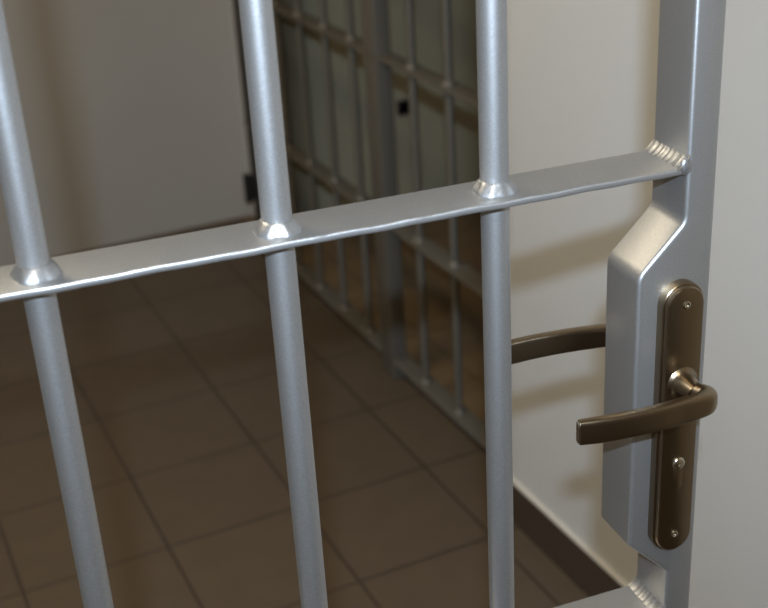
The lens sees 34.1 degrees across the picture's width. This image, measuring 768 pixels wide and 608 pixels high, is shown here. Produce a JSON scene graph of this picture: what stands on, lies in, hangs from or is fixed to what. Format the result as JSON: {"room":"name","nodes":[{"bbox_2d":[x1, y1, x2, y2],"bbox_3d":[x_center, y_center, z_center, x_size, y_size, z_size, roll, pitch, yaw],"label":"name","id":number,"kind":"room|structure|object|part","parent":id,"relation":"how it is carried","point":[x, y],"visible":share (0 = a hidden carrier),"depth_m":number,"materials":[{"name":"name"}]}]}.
{"room":"prison interior","nodes":[
{"label":"prison interior","id":0,"kind":"room"},
{"bbox_2d":[0,0,251,266],"bbox_3d":[-1.397,-1.284,3.455,1.950,2.600,0.100,-14,27,-22],"label":"door","id":1,"kind":"structure","parent":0,"point":[131,109],"depth_m":4.00,"materials":[{"name":"paint"}]},
{"bbox_2d":[0,212,587,607],"bbox_3d":[0.924,0.711,2.108,4.218,0.100,5.782,-14,27,-22],"label":"floor","id":2,"kind":"structure","parent":0,"point":[174,372],"depth_m":2.92,"materials":[{"name":"tile"}]},
{"bbox_2d":[279,0,479,212],"bbox_3d":[0.537,-1.739,4.168,2.268,2.600,0.262,-14,27,-22],"label":"wall","id":3,"kind":"structure","parent":0,"point":[427,13],"depth_m":4.19,"materials":[{"name":"paint"}]},
{"bbox_2d":[397,99,408,115],"bbox_3d":[0.067,-0.665,4.230,0.048,0.052,0.014,-14,27,-22],"label":"outlet","id":4,"kind":"object","parent":3,"relation":"attached to","point":[402,105],"visible":0.8,"depth_m":4.22,"materials":[{"name":"black plastic"}]},
{"bbox_2d":[229,0,767,607],"bbox_3d":[0.627,-0.450,1.439,0.175,2.600,5.582,-14,27,-22],"label":"wall","id":5,"kind":"structure","parent":0,"point":[582,74],"depth_m":2.14,"materials":[{"name":"paint"}]},
{"bbox_3d":[-0.428,-1.112,3.552,0.040,2.100,0.068,-14,27,-22],"label":"post","id":6,"kind":"part","parent":5,"relation":"part of","materials":[{"name":"paint"}]},
{"bbox_3d":[-0.061,-0.267,3.180,0.050,0.006,1.615,-14,27,-22],"label":"rail","id":7,"kind":"part","parent":5,"relation":"part of","materials":[{"name":"grey metal"}]},
{"bbox_3d":[-0.083,-0.635,3.006,0.050,0.006,1.615,-14,27,-22],"label":"rail","id":8,"kind":"part","parent":5,"relation":"part of","materials":[{"name":"grey metal"}]},
{"bbox_3d":[-0.028,-0.767,2.776,0.040,2.100,0.068,-14,27,-22],"label":"post","id":9,"kind":"part","parent":5,"relation":"part of","materials":[{"name":"grey metal"}]},
{"bbox_3d":[-0.041,0.071,3.341,0.050,0.006,1.615,-14,27,-22],"label":"rail","id":10,"kind":"part","parent":5,"relation":"part of","materials":[{"name":"grey metal"}]},
{"bbox_2d":[513,478,627,596],"bbox_3d":[1.029,1.053,1.144,0.010,0.096,3.650,-14,27,-22],"label":"baseboard","id":11,"kind":"structure","parent":5,"relation":"attached to","point":[586,573],"depth_m":2.44,"materials":[{"name":"brown tile"}]},
{"bbox_3d":[-1.003,-0.035,0.770,0.100,2.600,5.582,-14,27,-22],"label":"wall","id":12,"kind":"structure","parent":0,"visible":0},
{"bbox_2d":[0,0,725,607],"bbox_3d":[-0.286,0.134,0.838,1.132,2.120,0.155,-12,27,-17],"label":"gate","id":13,"kind":"object","parent":12,"relation":"attached to","point":[656,399],"visible":1,"depth_m":0.90,"materials":[{"name":"silver metal"}]},
{"bbox_3d":[-0.286,-0.004,0.776,1.063,0.006,0.049,-12,27,-17],"label":"rail","id":14,"kind":"part","parent":13,"relation":"part of","materials":[{"name":"silver metal"}]},
{"bbox_3d":[0.157,0.039,1.039,0.121,0.031,0.042,-12,27,-17],"label":"lever handle","id":15,"kind":"part","parent":13,"relation":"part of","materials":[{"name":"brown metal"}]},
{"bbox_3d":[-0.264,0.365,0.951,1.063,0.006,0.049,-12,27,-17],"label":"rail","id":16,"kind":"part","parent":13,"relation":"part of","materials":[{"name":"silver metal"}]},
{"bbox_3d":[0.195,0.078,0.940,0.121,0.028,0.042,-12,27,-17],"label":"lever handle","id":17,"kind":"part","parent":13,"relation":"part of","materials":[{"name":"brown metal"}]}
]}

